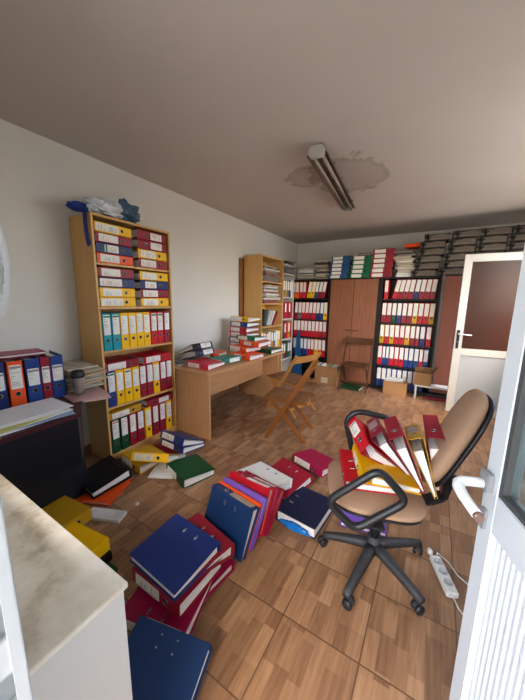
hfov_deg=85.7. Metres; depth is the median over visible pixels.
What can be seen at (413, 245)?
folder
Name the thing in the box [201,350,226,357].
binder
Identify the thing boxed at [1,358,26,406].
binder
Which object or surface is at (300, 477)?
binder
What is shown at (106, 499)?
binder
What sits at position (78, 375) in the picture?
travel mug
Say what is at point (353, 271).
binder
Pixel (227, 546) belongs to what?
binder
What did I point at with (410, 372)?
binder
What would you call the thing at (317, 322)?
binder
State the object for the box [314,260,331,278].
heap
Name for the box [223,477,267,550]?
binder
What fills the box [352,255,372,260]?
binder
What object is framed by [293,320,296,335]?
binder
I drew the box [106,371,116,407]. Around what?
binder
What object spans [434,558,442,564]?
socket
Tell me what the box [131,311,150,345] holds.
binder
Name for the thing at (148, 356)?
binder
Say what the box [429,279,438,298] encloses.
binder
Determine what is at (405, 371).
binder
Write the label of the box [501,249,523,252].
bundle
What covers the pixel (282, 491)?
binder
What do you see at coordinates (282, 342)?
binder
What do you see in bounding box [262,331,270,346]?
folder
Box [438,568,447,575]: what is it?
socket
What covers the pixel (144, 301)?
binder
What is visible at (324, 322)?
binder
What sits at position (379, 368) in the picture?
binder
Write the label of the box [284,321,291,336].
binder
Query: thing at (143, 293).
binder
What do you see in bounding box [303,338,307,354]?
binder
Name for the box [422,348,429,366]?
binder
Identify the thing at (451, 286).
tall cabinet
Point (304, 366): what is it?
bookcase
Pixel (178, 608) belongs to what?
binder
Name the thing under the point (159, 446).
binder
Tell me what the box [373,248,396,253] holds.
binder
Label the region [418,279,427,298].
binder
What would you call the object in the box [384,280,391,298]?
binder
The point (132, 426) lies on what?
binder
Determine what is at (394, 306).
binder
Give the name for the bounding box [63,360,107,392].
heap
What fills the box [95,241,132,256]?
binder
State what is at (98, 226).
binder
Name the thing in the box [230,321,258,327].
binder
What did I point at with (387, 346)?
binder
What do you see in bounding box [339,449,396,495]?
binder
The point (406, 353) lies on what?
binder
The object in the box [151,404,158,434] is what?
binder
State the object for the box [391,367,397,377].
binder
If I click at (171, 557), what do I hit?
binder
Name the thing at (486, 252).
bundle
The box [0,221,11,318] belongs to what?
wall clock
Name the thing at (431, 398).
folder
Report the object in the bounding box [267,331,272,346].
folder
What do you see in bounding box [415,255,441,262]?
bundle
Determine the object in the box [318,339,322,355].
binder
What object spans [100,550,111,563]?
binder
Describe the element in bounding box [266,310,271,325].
folder
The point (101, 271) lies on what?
binder
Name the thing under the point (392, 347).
binder
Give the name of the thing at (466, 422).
office chair
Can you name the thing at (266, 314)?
folder
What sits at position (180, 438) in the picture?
binder
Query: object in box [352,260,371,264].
binder
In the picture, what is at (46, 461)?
desk
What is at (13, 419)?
pile
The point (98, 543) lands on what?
binder
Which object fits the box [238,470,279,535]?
binder
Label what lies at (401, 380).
heap
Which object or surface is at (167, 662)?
binder
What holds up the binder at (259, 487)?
on the floor
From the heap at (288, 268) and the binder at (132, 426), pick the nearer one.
the binder at (132, 426)
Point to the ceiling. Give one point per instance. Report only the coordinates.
(418, 106)
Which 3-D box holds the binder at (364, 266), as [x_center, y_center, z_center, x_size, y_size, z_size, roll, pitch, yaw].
[1.707,-1.398,4.809,0.318,0.071,0.287,7,12,31]
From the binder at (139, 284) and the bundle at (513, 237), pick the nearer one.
the binder at (139, 284)
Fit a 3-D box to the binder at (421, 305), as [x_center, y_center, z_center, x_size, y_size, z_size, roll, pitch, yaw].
[2.506,-0.580,4.475,0.072,0.315,0.282,8,12,30]
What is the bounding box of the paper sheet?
[63,386,110,402]
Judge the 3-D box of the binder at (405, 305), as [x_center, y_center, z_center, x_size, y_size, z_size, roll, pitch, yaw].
[2.314,-0.603,4.590,0.072,0.315,0.282,8,12,30]
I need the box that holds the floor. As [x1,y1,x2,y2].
[84,377,495,699]
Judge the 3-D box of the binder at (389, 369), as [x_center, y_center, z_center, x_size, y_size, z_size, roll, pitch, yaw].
[2.176,0.443,4.844,0.075,0.315,0.282,7,12,31]
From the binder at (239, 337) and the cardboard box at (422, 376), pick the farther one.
the cardboard box at (422, 376)
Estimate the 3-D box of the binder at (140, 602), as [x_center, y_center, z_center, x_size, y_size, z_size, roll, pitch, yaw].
[-0.437,1.178,1.333,0.318,0.080,0.289,4,10,17]
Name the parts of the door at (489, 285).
lock plate, panel, glass pane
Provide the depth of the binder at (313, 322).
5.30 m
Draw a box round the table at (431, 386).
[414,384,446,397]
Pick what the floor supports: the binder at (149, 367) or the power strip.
the power strip
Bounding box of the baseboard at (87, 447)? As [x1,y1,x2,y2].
[84,385,238,453]
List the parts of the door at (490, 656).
lever handle, key plate, ribbed panel, glass pane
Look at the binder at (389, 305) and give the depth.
4.58 m
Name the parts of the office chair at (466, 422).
leg, leg, armrest, armrest, seat, leg, leg, backrest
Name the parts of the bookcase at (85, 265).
panel, panel, panel, shelf, shelf, shelf, shelf, shelf, panel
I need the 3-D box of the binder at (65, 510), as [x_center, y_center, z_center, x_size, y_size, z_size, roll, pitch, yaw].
[-1.313,1.081,1.771,0.287,0.085,0.318,6,11,25]
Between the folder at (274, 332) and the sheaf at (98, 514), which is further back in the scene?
the folder at (274, 332)
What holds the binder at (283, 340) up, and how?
on the shelf unit at (285, 363)
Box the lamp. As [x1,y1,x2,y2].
[306,143,355,212]
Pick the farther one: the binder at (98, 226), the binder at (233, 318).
the binder at (233, 318)
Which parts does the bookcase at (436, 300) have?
panel, shelf, shelf, shelf, shelf, shelf, panel, panel, panel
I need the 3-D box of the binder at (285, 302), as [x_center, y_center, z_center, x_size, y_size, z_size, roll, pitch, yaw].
[0.301,-0.737,5.229,0.287,0.300,0.070,7,12,31]
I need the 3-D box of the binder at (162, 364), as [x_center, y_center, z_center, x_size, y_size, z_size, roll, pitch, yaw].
[-1.150,0.254,3.016,0.287,0.318,0.075,7,12,31]
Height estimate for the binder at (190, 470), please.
0.076 m
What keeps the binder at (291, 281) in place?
on the shelf unit at (285, 363)
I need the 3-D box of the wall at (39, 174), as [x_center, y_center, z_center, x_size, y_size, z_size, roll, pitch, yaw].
[-0.858,-0.580,3.935,0.200,2.656,6.220,7,12,31]
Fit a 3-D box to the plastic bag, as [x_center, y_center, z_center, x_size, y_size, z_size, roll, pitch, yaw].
[-1.327,-1.083,2.407,0.307,0.475,0.643,7,12,31]
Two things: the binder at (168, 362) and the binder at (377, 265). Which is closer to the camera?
the binder at (168, 362)
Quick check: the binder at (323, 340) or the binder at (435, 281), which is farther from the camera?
the binder at (323, 340)
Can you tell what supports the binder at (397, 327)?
on the bookcase at (436, 300)
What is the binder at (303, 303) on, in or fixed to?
on the bookcase at (304, 366)
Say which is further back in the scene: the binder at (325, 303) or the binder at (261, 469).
the binder at (325, 303)
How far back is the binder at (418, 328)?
4.42 m
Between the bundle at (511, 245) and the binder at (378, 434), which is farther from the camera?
the bundle at (511, 245)
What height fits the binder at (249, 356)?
0.066 m
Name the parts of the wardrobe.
panel, door, panel, door, panel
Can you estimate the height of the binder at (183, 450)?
0.102 m
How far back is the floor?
1.49 m
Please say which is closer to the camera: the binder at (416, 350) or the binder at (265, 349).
the binder at (265, 349)
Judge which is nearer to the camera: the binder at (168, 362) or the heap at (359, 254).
the binder at (168, 362)
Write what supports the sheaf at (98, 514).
on the floor
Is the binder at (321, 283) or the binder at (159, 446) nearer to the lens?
the binder at (159, 446)
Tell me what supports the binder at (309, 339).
on the bookcase at (304, 366)
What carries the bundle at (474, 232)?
on the bundle at (469, 240)
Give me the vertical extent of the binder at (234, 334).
0.072 m
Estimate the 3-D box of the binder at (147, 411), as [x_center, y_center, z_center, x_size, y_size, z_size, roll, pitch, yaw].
[-1.268,0.716,2.926,0.287,0.318,0.075,7,12,31]
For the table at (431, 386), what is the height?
0.215 m
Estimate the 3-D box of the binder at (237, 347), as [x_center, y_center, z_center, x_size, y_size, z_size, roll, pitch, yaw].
[-0.231,-0.033,3.829,0.318,0.062,0.287,10,13,42]
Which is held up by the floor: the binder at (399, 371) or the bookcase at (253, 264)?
the bookcase at (253, 264)
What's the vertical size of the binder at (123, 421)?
0.318 m
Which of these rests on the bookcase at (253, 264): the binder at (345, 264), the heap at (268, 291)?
the heap at (268, 291)
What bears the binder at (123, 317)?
on the bookcase at (85, 265)
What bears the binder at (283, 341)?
on the shelf unit at (285, 363)
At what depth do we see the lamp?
2.58 m
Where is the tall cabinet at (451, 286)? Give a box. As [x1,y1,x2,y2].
[429,275,461,393]
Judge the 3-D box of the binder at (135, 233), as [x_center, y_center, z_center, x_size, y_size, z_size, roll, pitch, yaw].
[-1.159,-1.078,2.733,0.287,0.082,0.318,7,12,31]
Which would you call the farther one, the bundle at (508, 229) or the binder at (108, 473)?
the bundle at (508, 229)
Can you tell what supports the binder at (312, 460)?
on the floor
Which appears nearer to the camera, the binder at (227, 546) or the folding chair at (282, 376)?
the binder at (227, 546)
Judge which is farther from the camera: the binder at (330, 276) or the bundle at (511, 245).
the binder at (330, 276)
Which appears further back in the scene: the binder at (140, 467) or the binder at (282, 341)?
the binder at (282, 341)
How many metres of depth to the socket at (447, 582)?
1.45 m
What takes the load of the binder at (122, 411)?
on the binder at (114, 424)
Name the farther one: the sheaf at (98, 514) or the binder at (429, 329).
the binder at (429, 329)
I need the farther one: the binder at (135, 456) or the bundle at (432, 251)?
the bundle at (432, 251)
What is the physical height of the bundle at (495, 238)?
0.099 m
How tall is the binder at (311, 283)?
0.303 m
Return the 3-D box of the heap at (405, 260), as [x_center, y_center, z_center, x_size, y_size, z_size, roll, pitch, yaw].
[2.256,-1.351,4.483,0.321,0.394,0.342,7,12,31]
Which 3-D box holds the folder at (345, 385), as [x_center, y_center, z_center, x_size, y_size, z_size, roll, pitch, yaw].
[1.514,0.629,4.806,0.318,0.030,0.220,9,13,37]
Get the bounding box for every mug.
[70,369,84,393]
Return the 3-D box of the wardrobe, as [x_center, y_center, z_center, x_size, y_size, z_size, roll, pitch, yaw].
[1.676,-0.338,5.132,0.844,1.840,0.591,7,12,31]
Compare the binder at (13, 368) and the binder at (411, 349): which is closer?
the binder at (13, 368)
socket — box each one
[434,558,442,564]
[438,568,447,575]
[443,578,452,586]
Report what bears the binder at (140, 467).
on the floor
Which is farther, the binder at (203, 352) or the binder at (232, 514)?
the binder at (203, 352)
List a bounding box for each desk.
[0,396,87,508]
[175,350,284,439]
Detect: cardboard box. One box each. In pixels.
[315,362,340,385]
[383,380,407,396]
[413,366,437,386]
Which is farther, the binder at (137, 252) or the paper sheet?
the binder at (137, 252)
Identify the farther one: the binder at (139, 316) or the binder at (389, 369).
the binder at (389, 369)
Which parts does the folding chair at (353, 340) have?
long leg, long leg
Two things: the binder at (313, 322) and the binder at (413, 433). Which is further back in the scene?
the binder at (313, 322)
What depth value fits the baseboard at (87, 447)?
4.27 m
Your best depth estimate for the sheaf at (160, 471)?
2.36 m
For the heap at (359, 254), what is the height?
0.042 m
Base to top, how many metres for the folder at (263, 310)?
0.271 m
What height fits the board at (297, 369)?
0.897 m
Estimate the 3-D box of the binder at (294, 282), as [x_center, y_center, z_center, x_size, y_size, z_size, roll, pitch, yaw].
[0.677,-1.159,5.510,0.066,0.296,0.282,7,12,31]
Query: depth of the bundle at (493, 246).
3.80 m
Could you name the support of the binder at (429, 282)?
on the bookcase at (436, 300)
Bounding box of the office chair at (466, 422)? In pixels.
[317,388,494,615]
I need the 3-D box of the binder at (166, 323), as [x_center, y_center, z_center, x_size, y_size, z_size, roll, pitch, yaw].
[-1.106,-0.251,2.998,0.287,0.318,0.075,7,12,31]
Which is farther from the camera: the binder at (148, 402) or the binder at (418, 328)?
the binder at (418, 328)
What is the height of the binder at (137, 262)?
0.082 m
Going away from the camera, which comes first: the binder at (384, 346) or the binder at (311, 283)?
the binder at (384, 346)
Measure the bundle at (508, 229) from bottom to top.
0.099 m
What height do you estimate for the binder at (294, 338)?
0.315 m
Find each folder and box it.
[0,348,45,359]
[262,309,264,325]
[262,330,275,346]
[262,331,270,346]
[263,310,268,325]
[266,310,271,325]
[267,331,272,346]
[268,329,279,345]
[269,311,274,324]
[269,330,277,345]
[271,311,277,324]
[340,383,362,390]
[405,243,420,249]
[425,393,445,401]
[426,391,446,399]
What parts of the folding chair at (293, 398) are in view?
seat rail, long leg, short leg, long leg, short leg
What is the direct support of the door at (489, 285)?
in the wall
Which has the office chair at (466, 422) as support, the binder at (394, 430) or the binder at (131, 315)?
the binder at (394, 430)
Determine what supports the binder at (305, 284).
on the bookcase at (304, 366)
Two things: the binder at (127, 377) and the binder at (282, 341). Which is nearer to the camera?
the binder at (127, 377)
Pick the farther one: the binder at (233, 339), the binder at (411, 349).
the binder at (411, 349)
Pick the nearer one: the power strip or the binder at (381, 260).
the power strip
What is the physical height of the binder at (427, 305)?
0.315 m
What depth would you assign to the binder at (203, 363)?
3.08 m
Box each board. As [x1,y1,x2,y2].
[239,258,243,387]
[292,331,301,375]
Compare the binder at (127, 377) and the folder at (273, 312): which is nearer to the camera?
the binder at (127, 377)
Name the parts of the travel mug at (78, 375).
mug lid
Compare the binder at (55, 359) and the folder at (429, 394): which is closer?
the binder at (55, 359)
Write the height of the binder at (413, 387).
0.315 m
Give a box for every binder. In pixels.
[0,360,9,409]
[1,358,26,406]
[18,356,43,402]
[35,355,53,398]
[42,496,91,527]
[44,350,66,397]
[65,521,109,557]
[75,479,130,505]
[84,455,131,498]
[93,220,131,237]
[94,231,131,247]
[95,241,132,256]
[96,252,132,265]
[97,266,133,278]
[98,277,134,287]
[98,287,134,297]
[99,297,135,306]
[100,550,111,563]
[101,312,121,349]
[101,313,112,350]
[104,355,138,371]
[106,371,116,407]
[107,562,117,573]
[109,312,129,348]
[109,402,140,420]
[110,418,120,453]
[115,369,124,404]
[119,415,129,449]
[120,444,166,474]
[122,312,136,347]
[123,367,132,401]
[124,311,143,346]
[125,580,213,634]
[127,289,167,297]
[127,349,169,364]
[127,412,137,445]
[128,615,212,699]
[129,513,220,601]
[130,452,179,462]
[131,229,165,243]
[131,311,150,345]
[131,366,140,399]
[132,238,165,252]
[132,248,166,261]
[132,280,167,289]
[132,557,222,619]
[133,258,166,269]
[134,271,167,281]
[135,298,168,305]
[136,408,144,441]
[137,392,172,407]
[139,311,157,344]
[139,364,146,397]
[141,406,151,438]
[145,363,153,394]
[149,311,163,343]
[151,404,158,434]
[152,361,159,392]
[155,443,180,453]
[158,401,165,431]
[159,360,166,390]
[160,311,169,342]
[160,430,203,446]
[160,438,204,453]
[165,359,171,388]
[165,399,171,428]
[166,454,214,488]
[177,341,212,353]
[180,348,214,358]
[186,358,224,370]
[187,512,234,576]
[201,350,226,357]
[205,483,259,562]
[206,355,240,363]
[206,558,234,599]
[219,481,261,555]
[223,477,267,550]
[229,326,257,332]
[229,336,239,342]
[229,470,274,538]
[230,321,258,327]
[230,331,258,336]
[230,344,260,352]
[231,316,259,321]
[231,351,263,360]
[237,335,266,341]
[237,462,292,489]
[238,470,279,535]
[240,339,271,347]
[245,470,284,535]
[254,346,282,353]
[271,457,312,500]
[275,486,331,539]
[282,341,286,357]
[282,342,284,358]
[283,322,285,338]
[283,340,290,356]
[283,341,288,356]
[284,302,286,318]
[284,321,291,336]
[285,280,286,296]
[286,322,287,337]
[287,280,288,296]
[288,302,289,317]
[289,280,290,296]
[290,302,291,317]
[291,281,292,296]
[292,448,333,477]
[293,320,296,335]
[293,337,296,352]
[294,282,295,297]
[294,302,298,318]
[296,282,299,297]
[297,320,300,335]
[298,302,301,318]
[300,282,302,297]
[300,337,303,353]
[301,302,305,318]
[301,320,304,335]
[303,282,309,297]
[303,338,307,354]
[304,320,307,335]
[305,302,309,318]
[307,282,312,297]
[307,338,311,354]
[308,302,313,318]
[308,321,311,336]
[310,282,316,297]
[310,338,315,354]
[311,321,315,336]
[312,302,316,319]
[314,281,319,297]
[314,339,317,353]
[315,321,318,336]
[316,302,320,319]
[317,281,323,297]
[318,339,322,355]
[319,302,324,319]
[319,321,322,337]
[321,281,328,297]
[321,339,325,356]
[322,321,326,337]
[323,302,327,319]
[329,275,349,278]
[330,267,350,271]
[330,271,350,274]
[331,263,351,267]
[332,256,352,259]
[332,259,351,263]
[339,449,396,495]
[339,510,386,536]
[348,416,398,467]
[350,273,369,277]
[351,264,371,269]
[351,269,370,273]
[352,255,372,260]
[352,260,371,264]
[352,444,420,494]
[366,417,409,474]
[370,268,393,273]
[370,272,392,277]
[372,258,394,263]
[372,263,394,268]
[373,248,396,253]
[373,253,395,258]
[376,365,382,384]
[377,344,382,363]
[379,324,384,342]
[380,366,386,385]
[381,303,387,321]
[381,345,386,364]
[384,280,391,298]
[384,324,390,342]
[384,415,425,493]
[385,345,390,364]
[386,303,392,321]
[386,367,392,377]
[388,345,394,365]
[389,324,394,343]
[391,303,397,322]
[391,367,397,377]
[392,279,401,298]
[393,346,399,365]
[394,324,399,343]
[396,303,402,322]
[396,368,402,377]
[397,279,406,298]
[398,346,404,366]
[399,325,405,344]
[401,303,407,322]
[402,279,411,298]
[402,369,407,380]
[403,347,409,366]
[404,325,410,344]
[404,424,437,498]
[406,303,413,322]
[407,279,416,298]
[407,347,414,367]
[407,369,413,389]
[409,325,416,345]
[411,303,418,323]
[411,370,414,390]
[412,347,419,367]
[413,279,421,298]
[414,326,420,345]
[417,303,424,323]
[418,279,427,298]
[418,348,423,366]
[419,326,426,345]
[422,303,430,323]
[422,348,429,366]
[423,414,444,492]
[424,279,432,298]
[425,326,432,346]
[428,303,435,324]
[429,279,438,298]
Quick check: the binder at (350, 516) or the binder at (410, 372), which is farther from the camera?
the binder at (410, 372)
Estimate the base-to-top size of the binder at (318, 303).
0.318 m
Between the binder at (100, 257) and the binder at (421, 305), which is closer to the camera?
the binder at (100, 257)
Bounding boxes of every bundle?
[411,269,436,276]
[414,262,440,270]
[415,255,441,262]
[419,240,445,249]
[419,247,444,256]
[424,232,450,242]
[437,268,462,275]
[442,260,463,267]
[443,252,471,260]
[447,245,475,253]
[448,237,476,245]
[452,229,481,238]
[471,251,500,253]
[475,242,506,251]
[476,234,507,243]
[481,226,512,235]
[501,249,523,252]
[506,241,524,249]
[507,233,524,241]
[512,225,524,233]
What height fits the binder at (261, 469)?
0.110 m
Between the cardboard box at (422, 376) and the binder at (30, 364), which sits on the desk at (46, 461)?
the binder at (30, 364)
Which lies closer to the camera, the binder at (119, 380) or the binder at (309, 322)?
the binder at (119, 380)
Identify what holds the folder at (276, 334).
on the bookcase at (253, 264)
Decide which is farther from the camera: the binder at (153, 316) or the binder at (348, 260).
the binder at (348, 260)
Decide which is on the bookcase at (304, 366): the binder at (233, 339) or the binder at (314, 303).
the binder at (314, 303)
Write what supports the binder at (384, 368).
on the bookcase at (436, 300)
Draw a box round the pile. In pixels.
[0,397,74,436]
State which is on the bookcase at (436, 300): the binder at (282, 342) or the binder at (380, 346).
the binder at (380, 346)
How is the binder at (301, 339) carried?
on the bookcase at (304, 366)
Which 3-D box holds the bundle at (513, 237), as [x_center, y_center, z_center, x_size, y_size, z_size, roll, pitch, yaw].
[3.410,-1.466,3.722,0.330,0.099,0.316,7,12,31]
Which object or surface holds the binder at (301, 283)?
on the bookcase at (304, 366)
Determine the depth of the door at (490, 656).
0.59 m
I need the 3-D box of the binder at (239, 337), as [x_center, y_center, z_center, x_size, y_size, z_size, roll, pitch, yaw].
[-0.143,-0.177,3.897,0.318,0.062,0.288,8,12,36]
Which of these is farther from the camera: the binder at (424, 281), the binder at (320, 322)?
the binder at (320, 322)
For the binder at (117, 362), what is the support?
on the binder at (134, 370)
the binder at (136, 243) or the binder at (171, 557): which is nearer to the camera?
the binder at (171, 557)
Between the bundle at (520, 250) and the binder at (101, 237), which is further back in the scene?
the bundle at (520, 250)
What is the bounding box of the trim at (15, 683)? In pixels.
[0,497,32,699]
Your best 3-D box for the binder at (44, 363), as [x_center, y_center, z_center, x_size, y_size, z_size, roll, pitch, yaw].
[-1.585,0.180,2.019,0.287,0.300,0.055,9,13,37]
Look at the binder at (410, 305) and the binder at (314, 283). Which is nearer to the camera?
the binder at (410, 305)
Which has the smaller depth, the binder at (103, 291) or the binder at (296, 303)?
the binder at (103, 291)
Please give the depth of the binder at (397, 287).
4.48 m
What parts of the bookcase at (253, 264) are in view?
panel, panel, shelf, shelf, shelf, panel, panel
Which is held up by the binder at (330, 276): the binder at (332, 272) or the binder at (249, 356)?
the binder at (332, 272)
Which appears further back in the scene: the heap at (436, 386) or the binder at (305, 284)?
the binder at (305, 284)
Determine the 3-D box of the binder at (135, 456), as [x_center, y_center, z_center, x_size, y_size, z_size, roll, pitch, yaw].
[-0.920,0.918,2.461,0.318,0.169,0.275,2,10,4]
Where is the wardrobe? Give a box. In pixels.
[326,277,381,387]
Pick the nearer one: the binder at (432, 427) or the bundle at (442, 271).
the binder at (432, 427)
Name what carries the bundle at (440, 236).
on the bundle at (431, 244)
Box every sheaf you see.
[91,507,126,522]
[148,454,185,478]
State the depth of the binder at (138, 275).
2.70 m
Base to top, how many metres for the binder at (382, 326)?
0.308 m
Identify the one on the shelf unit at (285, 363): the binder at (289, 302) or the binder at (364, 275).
the binder at (289, 302)
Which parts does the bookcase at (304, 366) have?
panel, shelf, shelf, shelf, shelf, panel, panel, panel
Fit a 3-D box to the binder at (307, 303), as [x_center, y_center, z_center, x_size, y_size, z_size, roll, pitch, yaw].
[0.907,-0.757,5.427,0.089,0.319,0.282,7,12,31]
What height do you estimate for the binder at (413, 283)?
0.303 m
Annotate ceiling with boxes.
[0,0,524,243]
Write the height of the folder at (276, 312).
0.234 m
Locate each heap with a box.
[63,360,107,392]
[174,357,195,365]
[262,285,280,302]
[263,265,280,282]
[284,261,296,274]
[297,269,316,279]
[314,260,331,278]
[357,253,372,255]
[384,377,404,382]
[394,250,415,276]
[433,385,447,388]
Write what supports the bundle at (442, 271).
on the tall cabinet at (451, 286)
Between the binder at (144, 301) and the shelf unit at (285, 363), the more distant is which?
the shelf unit at (285, 363)
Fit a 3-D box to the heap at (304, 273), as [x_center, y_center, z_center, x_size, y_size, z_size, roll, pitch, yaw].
[0.856,-1.416,5.326,0.365,0.190,0.307,7,12,31]
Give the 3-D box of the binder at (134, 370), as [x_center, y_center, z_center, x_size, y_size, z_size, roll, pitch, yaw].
[-1.315,0.297,2.752,0.287,0.318,0.075,7,12,31]
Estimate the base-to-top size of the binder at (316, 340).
0.315 m
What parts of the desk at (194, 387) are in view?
panel, modesty panel, panel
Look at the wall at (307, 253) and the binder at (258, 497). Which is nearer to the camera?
the binder at (258, 497)
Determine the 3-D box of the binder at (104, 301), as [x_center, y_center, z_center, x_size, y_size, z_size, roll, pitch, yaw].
[-1.362,-0.429,2.523,0.287,0.080,0.318,7,12,31]
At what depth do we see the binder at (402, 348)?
4.58 m
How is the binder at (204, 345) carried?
on the binder at (203, 352)
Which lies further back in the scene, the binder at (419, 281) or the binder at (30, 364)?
the binder at (419, 281)
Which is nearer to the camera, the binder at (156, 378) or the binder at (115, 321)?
the binder at (115, 321)
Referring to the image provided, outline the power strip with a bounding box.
[426,547,467,614]
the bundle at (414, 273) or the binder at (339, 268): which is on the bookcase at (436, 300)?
the bundle at (414, 273)
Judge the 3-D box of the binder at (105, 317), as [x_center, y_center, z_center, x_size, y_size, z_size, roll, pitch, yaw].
[-1.432,-0.163,2.468,0.287,0.318,0.075,7,12,31]
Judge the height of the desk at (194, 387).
0.712 m
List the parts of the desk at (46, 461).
rail, rail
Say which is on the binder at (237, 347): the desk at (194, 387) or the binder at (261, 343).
the binder at (261, 343)
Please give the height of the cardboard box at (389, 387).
0.210 m
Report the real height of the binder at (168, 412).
0.318 m
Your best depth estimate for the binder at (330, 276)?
4.92 m
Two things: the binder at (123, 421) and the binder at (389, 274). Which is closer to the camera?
the binder at (123, 421)
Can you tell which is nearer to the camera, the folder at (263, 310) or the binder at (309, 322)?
the folder at (263, 310)
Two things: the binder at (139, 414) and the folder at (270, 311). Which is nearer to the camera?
the binder at (139, 414)
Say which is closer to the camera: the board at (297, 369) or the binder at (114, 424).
the binder at (114, 424)
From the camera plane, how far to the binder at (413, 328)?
4.45 m
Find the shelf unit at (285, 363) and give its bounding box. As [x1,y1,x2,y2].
[281,273,293,371]
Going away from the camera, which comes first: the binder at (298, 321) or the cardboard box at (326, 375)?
the cardboard box at (326, 375)
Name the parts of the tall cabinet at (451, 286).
panel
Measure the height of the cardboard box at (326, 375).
0.330 m
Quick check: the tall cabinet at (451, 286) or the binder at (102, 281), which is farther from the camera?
the tall cabinet at (451, 286)
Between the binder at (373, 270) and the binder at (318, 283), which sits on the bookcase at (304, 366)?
the binder at (318, 283)
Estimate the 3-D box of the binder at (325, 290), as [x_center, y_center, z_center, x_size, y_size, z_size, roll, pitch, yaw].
[1.178,-1.101,5.200,0.115,0.303,0.282,7,12,31]
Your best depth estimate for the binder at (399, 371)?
4.63 m
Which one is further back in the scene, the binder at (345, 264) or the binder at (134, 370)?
the binder at (345, 264)
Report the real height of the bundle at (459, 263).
0.099 m
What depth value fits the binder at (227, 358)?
3.32 m
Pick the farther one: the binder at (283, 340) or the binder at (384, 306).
the binder at (283, 340)
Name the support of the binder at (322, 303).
on the bookcase at (304, 366)
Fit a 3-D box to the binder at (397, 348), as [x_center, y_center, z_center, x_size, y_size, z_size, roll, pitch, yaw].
[2.255,0.087,4.737,0.071,0.315,0.282,7,12,31]
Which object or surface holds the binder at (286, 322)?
on the shelf unit at (285, 363)
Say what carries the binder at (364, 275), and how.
on the wardrobe
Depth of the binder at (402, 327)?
4.53 m
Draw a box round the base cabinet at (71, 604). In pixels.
[0,474,132,699]
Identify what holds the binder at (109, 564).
on the floor
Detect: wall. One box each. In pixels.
[0,119,297,445]
[297,222,524,362]
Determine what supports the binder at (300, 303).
on the bookcase at (304, 366)
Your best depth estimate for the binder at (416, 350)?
4.47 m
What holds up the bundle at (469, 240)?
on the bundle at (464, 248)
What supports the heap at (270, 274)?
on the bookcase at (253, 264)
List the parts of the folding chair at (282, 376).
long leg, seat rail, short leg, short leg, long leg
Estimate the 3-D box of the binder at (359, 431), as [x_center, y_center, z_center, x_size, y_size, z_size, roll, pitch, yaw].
[0.659,0.545,1.653,0.262,0.212,0.332,1,10,3]
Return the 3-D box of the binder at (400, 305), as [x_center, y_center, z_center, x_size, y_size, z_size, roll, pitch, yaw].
[2.245,-0.610,4.620,0.072,0.315,0.282,8,12,30]
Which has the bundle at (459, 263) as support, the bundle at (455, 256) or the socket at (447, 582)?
the bundle at (455, 256)
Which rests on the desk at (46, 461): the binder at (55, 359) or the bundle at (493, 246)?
the binder at (55, 359)
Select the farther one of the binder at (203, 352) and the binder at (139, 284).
the binder at (203, 352)
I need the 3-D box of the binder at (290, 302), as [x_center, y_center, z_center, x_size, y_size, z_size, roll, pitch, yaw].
[0.426,-0.770,5.431,0.287,0.300,0.070,7,12,31]
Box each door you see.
[445,252,522,418]
[449,246,524,699]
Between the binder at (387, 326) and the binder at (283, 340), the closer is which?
the binder at (387, 326)
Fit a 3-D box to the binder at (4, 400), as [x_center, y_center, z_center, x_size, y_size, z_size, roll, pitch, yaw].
[-1.734,0.212,1.826,0.287,0.300,0.078,9,13,37]
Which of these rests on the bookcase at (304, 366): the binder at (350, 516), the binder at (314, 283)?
the binder at (314, 283)
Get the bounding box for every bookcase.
[69,212,176,458]
[244,255,283,374]
[291,279,330,377]
[373,276,442,395]
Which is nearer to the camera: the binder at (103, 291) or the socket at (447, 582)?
the socket at (447, 582)
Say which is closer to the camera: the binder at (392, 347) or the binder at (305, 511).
the binder at (305, 511)
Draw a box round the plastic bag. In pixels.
[65,196,140,246]
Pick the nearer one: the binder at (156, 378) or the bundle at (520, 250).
the binder at (156, 378)
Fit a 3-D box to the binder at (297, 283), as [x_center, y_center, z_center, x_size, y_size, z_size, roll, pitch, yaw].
[0.733,-1.151,5.470,0.066,0.296,0.282,7,12,31]
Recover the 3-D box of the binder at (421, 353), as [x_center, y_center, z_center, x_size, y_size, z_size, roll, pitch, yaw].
[2.552,0.123,4.553,0.055,0.315,0.282,7,12,31]
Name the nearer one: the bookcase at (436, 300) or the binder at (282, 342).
the bookcase at (436, 300)
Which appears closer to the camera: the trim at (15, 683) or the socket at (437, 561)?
the trim at (15, 683)
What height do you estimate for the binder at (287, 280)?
0.300 m
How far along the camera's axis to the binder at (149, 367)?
2.81 m
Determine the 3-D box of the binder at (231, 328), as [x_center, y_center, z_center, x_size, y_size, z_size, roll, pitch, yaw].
[-0.261,-0.304,4.073,0.318,0.072,0.287,8,12,36]
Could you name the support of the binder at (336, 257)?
on the binder at (348, 260)
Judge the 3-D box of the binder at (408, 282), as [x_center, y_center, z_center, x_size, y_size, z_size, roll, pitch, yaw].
[2.316,-0.965,4.516,0.115,0.304,0.282,7,12,31]
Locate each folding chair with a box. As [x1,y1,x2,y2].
[264,360,318,443]
[265,351,320,418]
[337,336,374,393]
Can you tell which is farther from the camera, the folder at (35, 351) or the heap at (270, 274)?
the heap at (270, 274)
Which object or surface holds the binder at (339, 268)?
on the binder at (332, 272)
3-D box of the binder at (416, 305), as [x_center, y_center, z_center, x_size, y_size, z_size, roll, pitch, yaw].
[2.442,-0.588,4.514,0.072,0.315,0.282,8,12,30]
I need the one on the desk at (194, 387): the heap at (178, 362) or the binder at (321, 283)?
the heap at (178, 362)

